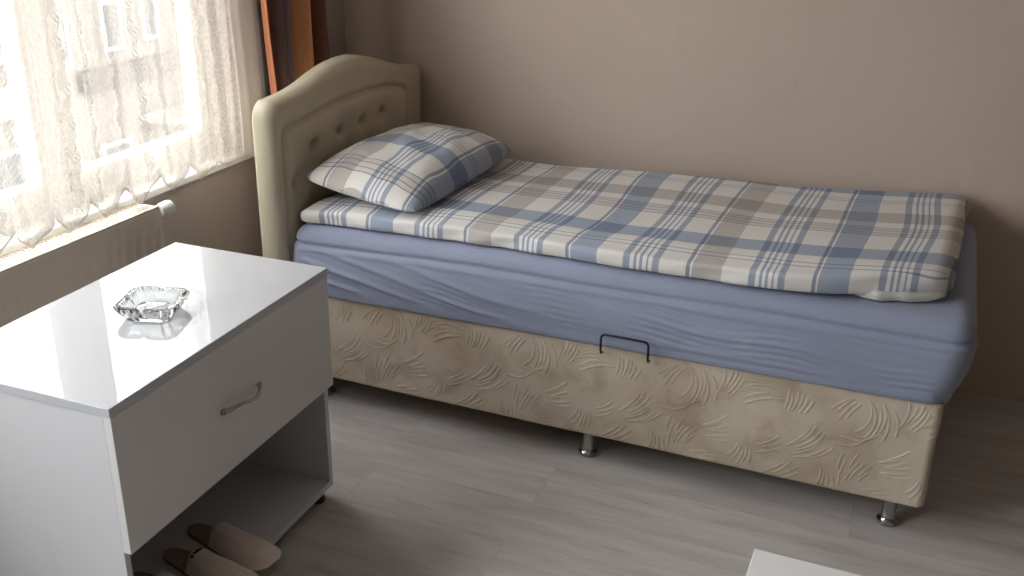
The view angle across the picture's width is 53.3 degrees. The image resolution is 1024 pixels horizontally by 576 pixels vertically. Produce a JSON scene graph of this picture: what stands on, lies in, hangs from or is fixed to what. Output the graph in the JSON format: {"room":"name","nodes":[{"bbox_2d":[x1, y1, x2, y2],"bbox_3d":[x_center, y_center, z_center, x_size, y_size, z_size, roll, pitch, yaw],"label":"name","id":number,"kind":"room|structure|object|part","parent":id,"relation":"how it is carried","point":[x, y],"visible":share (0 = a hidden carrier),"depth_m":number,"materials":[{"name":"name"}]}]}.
{"room":"bedroom","nodes":[
{"label":"bedroom","id":0,"kind":"room"},
{"bbox_2d":[143,0,345,256],"bbox_3d":[-1.754,-0.288,1.403,0.130,2.620,5.742,10,24,20],"label":"wall","id":1,"kind":"structure","parent":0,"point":[219,210],"depth_m":3.36,"materials":[{"name":"beige paint"}]},
{"bbox_2d":[0,200,175,326],"bbox_3d":[-1.323,0.320,2.471,0.085,0.688,1.580,10,24,20],"label":"radiator","id":2,"kind":"object","parent":1,"relation":"attached to","point":[64,263],"visible":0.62,"depth_m":2.67,"materials":[{"name":"metal"}]},
{"bbox_3d":[-1.019,-0.233,3.002,0.048,0.048,0.049,17,27,33],"label":"valve knob","id":3,"kind":"part","parent":2,"relation":"part of","materials":[{"name":"white plastic"}]},
{"bbox_2d":[0,0,254,256],"bbox_3d":[-1.475,-0.723,1.907,0.152,1.674,3.680,10,24,20],"label":"window","id":4,"kind":"structure","parent":1,"relation":"attached to","point":[159,187],"depth_m":2.81,"materials":[{"name":"white plastic"}]},
{"bbox_3d":[-1.363,-0.868,2.236,0.062,1.555,0.590,10,24,20],"label":"sash","id":5,"kind":"part","parent":4,"relation":"part of","materials":[{"name":"white plastic"}]},
{"bbox_3d":[-1.110,-1.096,2.795,0.062,1.555,0.600,10,24,20],"label":"sash","id":6,"kind":"part","parent":4,"relation":"part of","materials":[{"name":"white plastic"}]},
{"bbox_3d":[-1.467,0.042,2.215,0.107,0.026,3.680,10,24,20],"label":"sill","id":7,"kind":"part","parent":4,"relation":"part of","materials":[{"name":"white plastic"}]},
{"bbox_2d":[257,377,1023,575],"bbox_3d":[0.641,1.391,1.008,5.370,0.100,5.742,10,24,20],"label":"floor","id":8,"kind":"structure","parent":0,"point":[421,486],"depth_m":2.78,"materials":[{"name":"laminate"}]},
{"bbox_2d":[0,242,332,575],"bbox_3d":[-0.806,0.365,2.409,0.489,0.674,0.777,9,24,19],"label":"nightstand","id":9,"kind":"object","parent":8,"relation":"on","point":[119,436],"visible":1,"depth_m":2.16,"materials":[{"name":"white laminate"}]},
{"bbox_3d":[-0.963,0.487,2.087,0.436,0.619,0.015,9,24,19],"label":"panel","id":10,"kind":"part","parent":9,"relation":"part of","materials":[{"name":"white laminate"}]},
{"bbox_2d":[113,286,189,321],"bbox_3d":[-0.797,0.038,2.267,0.136,0.036,0.136,2,23,3],"label":"ashtray","id":11,"kind":"object","parent":9,"relation":"on","point":[143,303],"visible":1,"depth_m":2.28,"materials":[{"name":"clear glass"}]},
{"bbox_2d":[133,570,175,575],"bbox_3d":[-0.770,0.682,2.313,0.285,0.056,0.100,14,26,28],"label":"slipper","id":12,"kind":"object","parent":9,"relation":"on","point":[161,573],"visible":0.96,"depth_m":2.36,"materials":[{"name":"fabric"}]},
{"bbox_3d":[-0.814,0.060,2.288,0.460,0.020,0.777,9,24,19],"label":"panel","id":13,"kind":"part","parent":9,"relation":"part of","materials":[{"name":"white laminate"}]},
{"bbox_2d":[163,546,258,575],"bbox_3d":[-0.716,0.647,2.398,0.285,0.058,0.100,14,26,28],"label":"slipper","id":14,"kind":"object","parent":9,"relation":"on","point":[198,561],"visible":1,"depth_m":2.38,"materials":[{"name":"fabric"}]},
{"bbox_3d":[-0.612,0.245,2.278,0.018,0.306,0.772,9,24,19],"label":"drawer","id":15,"kind":"part","parent":9,"relation":"part of","materials":[{"name":"white laminate"}]},
{"bbox_3d":[-0.829,0.632,2.527,0.430,0.018,0.741,9,24,19],"label":"panel","id":16,"kind":"part","parent":9,"relation":"part of","materials":[{"name":"white laminate"}]},
{"bbox_2d":[187,521,280,572],"bbox_3d":[-0.688,0.608,2.491,0.285,0.058,0.100,14,26,28],"label":"slipper","id":17,"kind":"object","parent":9,"relation":"on","point":[226,540],"visible":0.97,"depth_m":2.45,"materials":[{"name":"fabric"}]},
{"bbox_3d":[-0.590,0.247,2.270,0.030,0.021,0.153,9,24,19],"label":"handle","id":18,"kind":"part","parent":9,"relation":"part of","materials":[{"name":"silver metal"}]},
{"bbox_3d":[-0.690,0.221,2.740,0.436,0.619,0.017,9,24,19],"label":"panel","id":19,"kind":"part","parent":9,"relation":"part of","materials":[{"name":"white laminate"}]},
{"bbox_2d":[252,54,943,526],"bbox_3d":[0.326,-0.128,3.185,1.977,1.024,0.962,10,24,20],"label":"bed","id":20,"kind":"object","parent":8,"relation":"on","point":[853,442],"visible":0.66,"depth_m":2.92,"materials":[{"name":"beige fabric"}]},
{"bbox_3d":[-0.606,0.303,3.329,0.055,0.088,0.055,10,24,20],"label":"leg","id":21,"kind":"part","parent":20,"relation":"part of","materials":[{"name":"silver metal"}]},
{"bbox_3d":[-0.550,-0.292,3.517,0.070,1.004,0.956,10,24,20],"label":"headboard","id":22,"kind":"part","parent":20,"relation":"part of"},
{"bbox_3d":[-0.545,-0.221,3.503,0.037,0.884,0.770,10,24,20],"label":"tufted panel","id":23,"kind":"part","parent":20,"relation":"part of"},
{"bbox_3d":[0.226,0.449,3.013,0.055,0.088,0.055,10,24,20],"label":"leg","id":24,"kind":"part","parent":20,"relation":"part of","materials":[{"name":"silver metal"}]},
{"bbox_3d":[0.307,0.162,2.768,0.140,0.072,0.028,10,24,20],"label":"lift handle","id":25,"kind":"part","parent":20,"relation":"part of","materials":[{"name":"black metal"}]},
{"bbox_2d":[293,221,976,403],"bbox_3d":[0.379,-0.108,3.180,1.958,0.242,0.949,10,24,20],"label":"mattress","id":26,"kind":"object","parent":20,"relation":"on","point":[921,352],"visible":0.62,"depth_m":2.71,"materials":[{"name":"blue fabric"}]},
{"bbox_2d":[300,158,968,301],"bbox_3d":[0.369,-0.236,3.100,1.928,0.107,0.871,9,24,18],"label":"duvet","id":27,"kind":"object","parent":26,"relation":"on","point":[875,245],"visible":0.84,"depth_m":2.93,"materials":[{"name":"fabric"}]},
{"bbox_2d":[307,122,510,211],"bbox_3d":[-0.316,-0.425,3.304,0.415,0.151,0.716,10,24,20],"label":"pillow","id":28,"kind":"object","parent":27,"relation":"on","point":[412,167],"visible":1,"depth_m":3.12,"materials":[{"name":"fabric"}]},
{"bbox_3d":[1.004,0.585,2.718,0.055,0.088,0.055,10,24,20],"label":"leg","id":29,"kind":"part","parent":20,"relation":"part of","materials":[{"name":"silver metal"}]},
{"bbox_2d":[746,549,861,575],"bbox_3d":[0.613,0.854,1.584,0.636,0.450,0.650,10,24,20],"label":"side table","id":30,"kind":"object","parent":8,"relation":"on","point":[763,563],"visible":1,"depth_m":1.84,"materials":[{"name":"white laminate"}]},
{"bbox_2d":[344,0,1023,401],"bbox_3d":[1.764,-0.845,2.891,5.140,2.620,0.100,10,24,20],"label":"wall","id":31,"kind":"structure","parent":0,"point":[916,96],"depth_m":3.35,"materials":[{"name":"beige paint"}]},
{"bbox_3d":[0.653,-1.126,-0.024,5.440,0.100,5.742,10,24,20],"label":"ceiling","id":32,"kind":"structure","parent":0,"visible":0},
{"bbox_2d":[0,0,265,253],"bbox_3d":[-1.179,-0.973,2.198,0.055,1.906,2.128,9,24,20],"label":"lace curtain","id":33,"kind":"object","parent":32,"relation":"hanging from","point":[240,38],"visible":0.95,"depth_m":2.77,"materials":[{"name":"white fabric"}]},
{"bbox_2d":[260,0,329,94],"bbox_3d":[-0.697,-1.062,3.286,0.090,2.560,0.368,12,25,25],"label":"drape","id":34,"kind":"object","parent":32,"relation":"hanging from","point":[295,31],"visible":0.18,"depth_m":3.33,"materials":[{"name":"brown fabric"}]},
{"label":"outside","id":35,"kind":"structure","parent":0,"visible":0},
{"bbox_3d":[-13.265,1.902,15.480,28.800,0.200,70.000,10,24,20],"label":"street","id":36,"kind":"object","parent":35,"visible":0},
{"bbox_2d":[0,0,170,190],"bbox_3d":[-8.357,-2.515,13.806,5.600,9.400,34.000,10,24,20],"label":"apartment building","id":37,"kind":"structure","parent":36,"relation":"on","point":[143,75],"depth_m":14.18,"materials":[{"name":"beige concrete"}]},
{"bbox_3d":[-6.370,-1.275,13.123,0.015,0.860,0.860,10,24,20],"label":"pane","id":38,"kind":"part","parent":37,"relation":"part of","materials":[{"name":"grey glass"}]},
{"bbox_3d":[-5.962,-3.438,13.198,0.015,1.110,0.410,10,24,20],"label":"pane","id":39,"kind":"part","parent":37,"relation":"part of","materials":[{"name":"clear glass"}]},
{"bbox_3d":[-5.551,-3.651,14.184,0.015,0.560,0.260,10,24,20],"label":"pane","id":40,"kind":"part","parent":37,"relation":"part of","materials":[{"name":"grey glass"}]},
{"bbox_3d":[-5.250,-4.060,14.789,0.015,0.760,0.210,10,24,20],"label":"pane","id":41,"kind":"part","parent":37,"relation":"part of","materials":[{"name":"grey glass"}]}
]}

